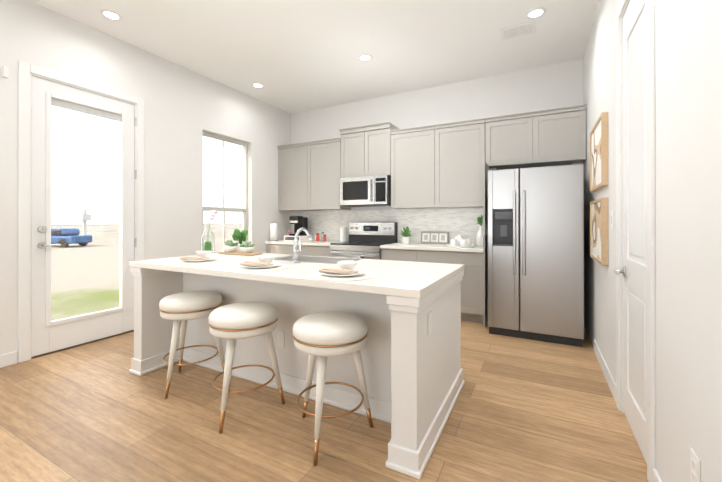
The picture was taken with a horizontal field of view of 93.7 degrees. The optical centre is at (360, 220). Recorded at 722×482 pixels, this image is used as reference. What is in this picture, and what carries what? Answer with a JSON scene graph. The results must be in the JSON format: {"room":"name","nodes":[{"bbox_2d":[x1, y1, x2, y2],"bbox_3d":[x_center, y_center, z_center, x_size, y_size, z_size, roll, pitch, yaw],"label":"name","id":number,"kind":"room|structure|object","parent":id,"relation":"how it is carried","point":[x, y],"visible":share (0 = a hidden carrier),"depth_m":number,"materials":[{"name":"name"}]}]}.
{"room":"kitchen","nodes":[
{"label":"kitchen","id":0,"kind":"room"},
{"bbox_2d":[0,0,290,362],"bbox_3d":[-3.880,0.142,1.242,0.160,4.130,11.140,0,0,28],"label":"wall","id":1,"kind":"structure","parent":0,"point":[184,109],"depth_m":3.92,"materials":[{"name":"paint"}]},
{"bbox_2d":[3,66,7,77],"bbox_3d":[-2.951,-1.236,2.807,0.021,0.090,0.030,0,0,28],"label":"sensor","id":2,"kind":"object","parent":1,"relation":"attached to","point":[5,71],"visible":0.98,"depth_m":2.80,"materials":[{"name":"white plastic"}]},
{"bbox_2d":[0,351,16,367],"bbox_3d":[-4.615,1.152,-0.338,0.014,0.105,7.260,0,0,28],"label":"baseboard","id":3,"kind":"structure","parent":1,"relation":"attached to","point":[8,359],"depth_m":2.82,"materials":[{"name":"white wood"}]},
{"bbox_2d":[18,61,143,362],"bbox_3d":[-2.747,-0.077,3.372,0.176,2.575,1.033,0,0,28],"label":"door frame","id":4,"kind":"structure","parent":1,"relation":"attached to","point":[27,72],"depth_m":2.94,"materials":[{"name":"white wood"}]},
{"bbox_2d":[31,76,136,356],"bbox_3d":[-2.677,-0.038,3.346,0.106,2.471,0.871,0,0,28],"label":"door","id":5,"kind":"structure","parent":1,"relation":"in","point":[48,335],"depth_m":3.21,"materials":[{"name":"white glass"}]},
{"bbox_2d":[202,132,247,253],"bbox_3d":[-1.955,-0.346,4.875,0.144,1.717,0.860,0,0,28],"label":"window","id":6,"kind":"structure","parent":1,"relation":"in","point":[244,211],"depth_m":4.95,"materials":[{"name":"plastic"}]},
{"bbox_2d":[29,0,598,113],"bbox_3d":[-1.844,-1.975,0.228,4.990,0.100,11.240,0,0,28],"label":"ceiling","id":7,"kind":"structure","parent":0,"point":[293,56],"depth_m":3.58,"materials":[{"name":"paint"}]},
{"bbox_2d":[100,9,121,20],"bbox_3d":[-2.327,-1.915,3.151,0.170,0.008,0.170,0,0,28],"label":"recessed light","id":8,"kind":"object","parent":7,"relation":"in","point":[110,14],"visible":1,"depth_m":3.15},
{"bbox_2d":[252,83,263,87],"bbox_3d":[-1.459,-1.913,4.781,0.170,0.008,0.170,0,0,28],"label":"recessed light","id":9,"kind":"object","parent":7,"relation":"in","point":[257,85],"visible":0.98,"depth_m":4.78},
{"bbox_2d":[358,54,372,60],"bbox_3d":[0.051,-1.914,3.968,0.170,0.008,0.170,0,0,28],"label":"recessed light","id":10,"kind":"object","parent":7,"relation":"in","point":[364,57],"visible":1,"depth_m":3.96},
{"bbox_2d":[500,21,535,40],"bbox_3d":[1.586,-1.912,3.413,0.320,0.014,0.220,0,0,28],"label":"ceiling vent","id":11,"kind":"object","parent":7,"relation":"in","point":[518,30],"visible":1,"depth_m":3.39,"materials":[{"name":"white metal"}]},
{"bbox_2d":[526,7,545,18],"bbox_3d":[1.613,-1.915,3.121,0.170,0.008,0.170,0,0,28],"label":"recessed light","id":12,"kind":"object","parent":7,"relation":"in","point":[538,12],"visible":1,"depth_m":3.12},
{"bbox_2d":[0,320,647,481],"bbox_3d":[-1.844,1.255,0.223,4.990,0.100,11.240,0,0,28],"label":"floor","id":13,"kind":"structure","parent":0,"point":[526,410],"depth_m":1.98,"materials":[{"name":"brown wood"}]},
{"bbox_2d":[159,291,224,398],"bbox_3d":[-1.296,0.877,2.532,0.457,0.667,0.457,0,0,28],"label":"stool","id":14,"kind":"object","parent":13,"relation":"on","point":[180,309],"visible":0.92,"depth_m":2.39,"materials":[{"name":"leather"},{"name":"painted wood"},{"name":"gold metal"}]},
{"bbox_2d":[208,302,284,433],"bbox_3d":[-0.769,0.877,2.158,0.457,0.667,0.457,0,0,28],"label":"stool","id":15,"kind":"object","parent":13,"relation":"on","point":[231,323],"visible":1,"depth_m":2.01,"materials":[{"name":"leather"},{"name":"painted wood"},{"name":"gold metal"}]},
{"bbox_2d":[266,244,288,253],"bbox_3d":[-1.196,0.792,5.658,0.460,0.843,0.618,0,0,28],"label":"base cabinet","id":16,"kind":"object","parent":13,"relation":"on","point":[270,248],"depth_m":5.38,"materials":[{"name":"grey wood"}]},
{"bbox_2d":[129,265,464,478],"bbox_3d":[-0.538,0.788,2.601,2.398,0.844,1.063,0,0,28],"label":"kitchen island","id":17,"kind":"object","parent":13,"relation":"on","point":[409,312],"depth_m":2.19,"materials":[{"name":"paint"}]},
{"bbox_2d":[129,253,464,296],"bbox_3d":[-0.539,0.344,2.600,2.400,0.041,1.060,0,0,28],"label":"island countertop","id":18,"kind":"structure","parent":17,"relation":"on","point":[413,278],"depth_m":2.20,"materials":[{"name":"white stone"}]},
{"bbox_2d":[170,251,225,264],"bbox_3d":[-1.291,0.285,2.697,0.400,0.076,0.400,0,0,28],"label":"place setting","id":19,"kind":"object","parent":18,"relation":"on","point":[202,257],"visible":1,"depth_m":2.65,"materials":[{"name":"white ceramic"}]},
{"bbox_2d":[201,210,217,255],"bbox_3d":[-1.402,0.111,3.135,0.175,0.426,0.120,0,0,28],"label":"vase","id":20,"kind":"object","parent":18,"relation":"on","point":[207,245],"visible":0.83,"depth_m":3.12,"materials":[{"name":"clear glass"}]},
{"bbox_2d":[217,239,261,255],"bbox_3d":[-1.186,0.251,3.303,0.440,0.146,0.160,0,0,28],"label":"tray","id":21,"kind":"object","parent":18,"relation":"on","point":[246,248],"visible":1,"depth_m":3.26,"materials":[{"name":"brown wood"}]},
{"bbox_2d":[232,229,247,251],"bbox_3d":[-1.227,0.203,3.479,0.198,0.244,0.127,0,0,28],"label":"leafy plant","id":22,"kind":"object","parent":21,"relation":"on","point":[238,235],"visible":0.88,"depth_m":3.46,"materials":[{"name":"green plant"}]},
{"bbox_2d":[230,255,289,271],"bbox_3d":[-0.691,0.285,2.335,0.400,0.076,0.400,0,0,28],"label":"place setting","id":23,"kind":"object","parent":18,"relation":"on","point":[265,263],"visible":0.98,"depth_m":2.29,"materials":[{"name":"white ceramic"}]},
{"bbox_2d":[292,227,311,262],"bbox_3d":[-0.455,0.187,2.694,0.078,0.271,0.232,0,0,28],"label":"faucet","id":24,"kind":"object","parent":18,"relation":"on","point":[296,251],"visible":1,"depth_m":2.61,"materials":[{"name":"silver metal"}]},
{"bbox_2d":[308,261,375,280],"bbox_3d":[-0.110,0.284,2.000,0.399,0.076,0.399,0,0,28],"label":"place setting","id":25,"kind":"object","parent":18,"relation":"on","point":[346,271],"visible":1,"depth_m":1.95,"materials":[{"name":"white ceramic"}]},
{"bbox_2d":[289,244,329,256],"bbox_3d":[-0.694,0.791,5.393,0.914,0.843,0.618,0,0,28],"label":"base cabinet","id":26,"kind":"object","parent":13,"relation":"on","point":[306,249],"depth_m":5.07,"materials":[{"name":"grey wood"}]},
{"bbox_2d":[265,240,346,247],"bbox_3d":[-0.851,0.349,5.462,1.254,0.040,0.643,0,0,28],"label":"countertop","id":27,"kind":"structure","parent":26,"relation":"on","point":[320,244],"depth_m":5.25,"materials":[{"name":"white stone"}]},
{"bbox_2d":[269,221,277,240],"bbox_3d":[-1.432,0.169,5.525,0.140,0.317,0.140,0,0,28],"label":"paper towel","id":28,"kind":"object","parent":27,"relation":"on","point":[273,231],"visible":1,"depth_m":5.47,"materials":[{"name":"white paper"}]},
{"bbox_2d":[284,216,311,240],"bbox_3d":[-1.035,0.125,5.580,0.330,0.406,0.332,0,0,28],"label":"coffee maker","id":29,"kind":"object","parent":27,"relation":"on","point":[298,222],"visible":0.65,"depth_m":5.50,"materials":[{"name":"black plastic"}]},
{"bbox_2d":[315,233,318,240],"bbox_3d":[-0.700,0.263,5.466,0.055,0.128,0.056,0,0,28],"label":"spice jar","id":30,"kind":"object","parent":27,"relation":"on","point":[317,237],"depth_m":5.44,"materials":[{"name":"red glass"}]},
{"bbox_2d":[340,226,346,241],"bbox_3d":[-0.281,0.204,5.370,0.114,0.246,0.114,0,0,28],"label":"canister","id":31,"kind":"object","parent":27,"relation":"on","point":[343,233],"visible":1,"depth_m":5.32,"materials":[{"name":"white ceramic"}]},
{"bbox_2d":[293,312,372,465],"bbox_3d":[-0.196,0.876,1.906,0.457,0.667,0.457,0,0,28],"label":"stool","id":32,"kind":"object","parent":13,"relation":"on","point":[321,336],"visible":1,"depth_m":1.77,"materials":[{"name":"leather"},{"name":"painted wood"},{"name":"gold metal"}]},
{"bbox_2d":[330,222,396,259],"bbox_3d":[0.035,0.615,4.945,0.785,1.195,0.710,0,0,28],"label":"range","id":33,"kind":"object","parent":13,"relation":"on","point":[366,240],"visible":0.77,"depth_m":5.01,"materials":[{"name":"silver metal"}]},
{"bbox_2d":[381,248,420,261],"bbox_3d":[0.659,0.790,4.679,0.561,0.843,0.618,0,0,28],"label":"base cabinet","id":34,"kind":"object","parent":13,"relation":"on","point":[397,254],"depth_m":4.41,"materials":[{"name":"grey wood"}]},
{"bbox_2d":[421,252,482,322],"bbox_3d":[1.184,0.790,4.402,0.868,0.843,0.618,0,0,28],"label":"base cabinet","id":35,"kind":"object","parent":13,"relation":"on","point":[470,259],"depth_m":4.01,"materials":[{"name":"grey wood"}]},
{"bbox_2d":[381,244,482,251],"bbox_3d":[0.984,0.347,4.494,1.308,0.040,0.643,0,0,28],"label":"countertop","id":36,"kind":"structure","parent":35,"relation":"on","point":[416,247],"depth_m":4.24,"materials":[{"name":"white stone"}]},
{"bbox_2d":[401,226,411,243],"bbox_3d":[0.638,0.197,4.774,0.191,0.258,0.172,0,0,28],"label":"potted plant","id":37,"kind":"object","parent":36,"relation":"on","point":[406,235],"visible":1,"depth_m":4.75,"materials":[{"name":"green plant"}]},
{"bbox_2d":[421,231,448,243],"bbox_3d":[1.042,0.238,4.780,0.400,0.175,0.041,0,0,28],"label":"framed picture","id":38,"kind":"object","parent":36,"relation":"on","point":[430,237],"visible":0.92,"depth_m":4.77,"materials":[{"name":"grey wood"}]},
{"bbox_2d":[446,234,474,246],"bbox_3d":[1.270,0.250,4.314,0.360,0.152,0.360,0,0,28],"label":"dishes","id":39,"kind":"object","parent":36,"relation":"on","point":[458,241],"visible":1,"depth_m":4.26,"materials":[{"name":"white ceramic"}]},
{"bbox_2d":[476,214,482,245],"bbox_3d":[1.547,0.117,4.372,0.114,0.417,0.111,0,0,28],"label":"vase","id":40,"kind":"object","parent":36,"relation":"on","point":[479,239],"visible":0.94,"depth_m":4.35,"materials":[{"name":"white ceramic"}]},
{"bbox_2d":[488,162,583,346],"bbox_3d":[1.933,0.327,3.785,0.866,1.768,0.955,0,0,28],"label":"fridge","id":41,"kind":"object","parent":13,"relation":"on","point":[535,253],"visible":1,"depth_m":3.39,"materials":[{"name":"silver metal"}]},
{"bbox_2d":[291,59,582,240],"bbox_3d":[0.714,-0.352,5.072,4.390,3.130,0.120,0,0,28],"label":"wall","id":42,"kind":"structure","parent":0,"point":[554,86],"depth_m":4.68,"materials":[{"name":"paint"}]},
{"bbox_2d":[277,144,308,210],"bbox_3d":[-1.032,-0.715,5.736,0.678,1.074,0.333,0,0,28],"label":"upper cabinet","id":43,"kind":"object","parent":42,"relation":"attached to","point":[293,159],"depth_m":5.60,"materials":[{"name":"grey wood"}]},
{"bbox_2d":[309,138,350,210],"bbox_3d":[-0.539,-0.716,5.475,0.678,1.074,0.333,0,0,28],"label":"upper cabinet","id":44,"kind":"object","parent":42,"relation":"attached to","point":[324,155],"depth_m":5.31,"materials":[{"name":"grey wood"}]},
{"bbox_2d":[341,125,368,177],"bbox_3d":[-0.026,-1.013,5.205,0.473,0.721,0.333,0,0,28],"label":"upper cabinet","id":45,"kind":"object","parent":42,"relation":"attached to","point":[354,141],"depth_m":5.06,"materials":[{"name":"beige wood"}]},
{"bbox_2d":[340,175,390,206],"bbox_3d":[0.103,-0.435,5.077,0.777,0.425,0.438,0,0,28],"label":"microwave","id":46,"kind":"object","parent":45,"relation":"attached to","point":[368,191],"visible":1,"depth_m":4.90,"materials":[{"name":"silver metal"}]},
{"bbox_2d":[369,124,396,175],"bbox_3d":[0.286,-1.013,5.040,0.473,0.721,0.333,0,0,28],"label":"upper cabinet","id":47,"kind":"object","parent":42,"relation":"attached to","point":[380,135],"depth_m":4.86,"materials":[{"name":"beige wood"}]},
{"bbox_2d":[290,208,482,244],"bbox_3d":[0.228,0.076,5.254,3.355,0.502,0.009,0,0,28],"label":"backsplash","id":48,"kind":"structure","parent":42,"relation":"attached to","point":[455,222],"depth_m":5.01,"materials":[{"name":"tile"}]},
{"bbox_2d":[391,124,440,207],"bbox_3d":[0.804,-0.717,4.766,0.690,1.074,0.333,0,0,28],"label":"upper cabinet","id":49,"kind":"object","parent":42,"relation":"attached to","point":[416,178],"depth_m":4.61,"materials":[{"name":"beige wood"}]},
{"bbox_2d":[441,117,492,207],"bbox_3d":[1.337,-0.717,4.485,0.755,1.074,0.333,0,0,28],"label":"upper cabinet","id":50,"kind":"object","parent":42,"relation":"attached to","point":[447,165],"depth_m":4.30,"materials":[{"name":"beige wood"}]},
{"bbox_2d":[493,112,540,168],"bbox_3d":[1.876,-0.964,4.201,0.585,0.581,0.333,0,0,28],"label":"upper cabinet","id":51,"kind":"object","parent":42,"relation":"attached to","point":[516,139],"depth_m":4.03,"materials":[{"name":"beige wood"}]},
{"bbox_2d":[541,104,586,166],"bbox_3d":[2.287,-0.964,3.984,0.584,0.581,0.333,0,0,28],"label":"upper cabinet","id":52,"kind":"object","parent":42,"relation":"attached to","point":[563,130],"depth_m":3.81,"materials":[{"name":"beige wood"}]},
{"bbox_2d":[583,0,721,481],"bbox_3d":[0.127,0.139,-0.872,0.120,4.130,11.140,0,0,28],"label":"wall","id":53,"kind":"structure","parent":0,"point":[688,154],"depth_m":1.25,"materials":[{"name":"paint"}]},
{"bbox_2d":[590,112,607,191],"bbox_3d":[2.001,-0.546,2.855,0.040,0.550,0.680,0,0,28],"label":"art","id":54,"kind":"object","parent":53,"relation":"attached to","point":[599,156],"visible":1,"depth_m":2.73,"materials":[{"name":"brown wood"}]},
{"bbox_2d":[590,197,607,264],"bbox_3d":[2.001,0.079,2.854,0.040,0.510,0.680,0,0,28],"label":"art","id":55,"kind":"object","parent":53,"relation":"attached to","point":[599,230],"visible":1,"depth_m":2.73,"materials":[{"name":"brown wood"}]},
{"bbox_2d":[594,339,615,401],"bbox_3d":[1.931,1.157,2.688,0.014,0.105,1.057,0,0,28],"label":"baseboard","id":56,"kind":"structure","parent":53,"relation":"attached to","point":[609,378],"depth_m":2.58,"materials":[{"name":"white wood"}]},
{"bbox_2d":[611,211,613,227],"bbox_3d":[1.773,-0.009,2.386,0.008,0.115,0.070,0,0,28],"label":"switch plate","id":57,"kind":"object","parent":53,"relation":"attached to","point":[612,213],"depth_m":2.37,"materials":[{"name":"white plastic"}]},
{"bbox_2d":[613,0,646,462],"bbox_3d":[1.492,-0.040,1.857,0.095,2.472,0.633,0,0,28],"label":"door","id":58,"kind":"structure","parent":53,"relation":"in","point":[633,271],"depth_m":1.87,"materials":[{"name":"white wood"}]},
{"bbox_2d":[616,0,655,481],"bbox_3d":[1.548,-0.080,1.838,0.136,2.575,0.795,0,0,28],"label":"door frame","id":59,"kind":"structure","parent":53,"relation":"attached to","point":[651,283],"depth_m":1.56,"materials":[{"name":"white wood"}]},
{"bbox_2d":[653,468,661,481],"bbox_3d":[-0.566,1.149,-2.042,0.014,0.105,8.028,0,0,28],"label":"baseboard","id":60,"kind":"structure","parent":53,"relation":"attached to","point":[656,478],"depth_m":1.47,"materials":[{"name":"white wood"}]},
{"bbox_2d":[690,448,700,481],"bbox_3d":[1.105,0.829,1.120,0.007,0.115,0.070,0,0,28],"label":"electrical outlet","id":61,"kind":"object","parent":53,"relation":"attached to","point":[695,468],"depth_m":1.11,"materials":[{"name":"white plastic"}]},
{"label":"outside","id":62,"kind":"structure","parent":0,"visible":0},
{"bbox_2d":[51,223,241,320],"bbox_3d":[-87.486,1.871,74.359,215.975,0.100,350.000,0,0,28],"label":"ground","id":63,"kind":"structure","parent":62,"point":[82,288],"depth_m":11.74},
{"bbox_2d":[51,228,91,247],"bbox_3d":[-20.444,1.119,22.685,3.780,1.242,1.620,0,0,3],"label":"car","id":64,"kind":"object","parent":63,"relation":"on","point":[59,232],"depth_m":22.03,"materials":[{"name":"paint"}]},
{"bbox_2d":[52,209,238,239],"bbox_3d":[-25.832,0.394,24.851,3.350,2.700,60.080,0,0,28],"label":"fence","id":65,"kind":"object","parent":63,"relation":"on","point":[83,215],"depth_m":27.91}
]}

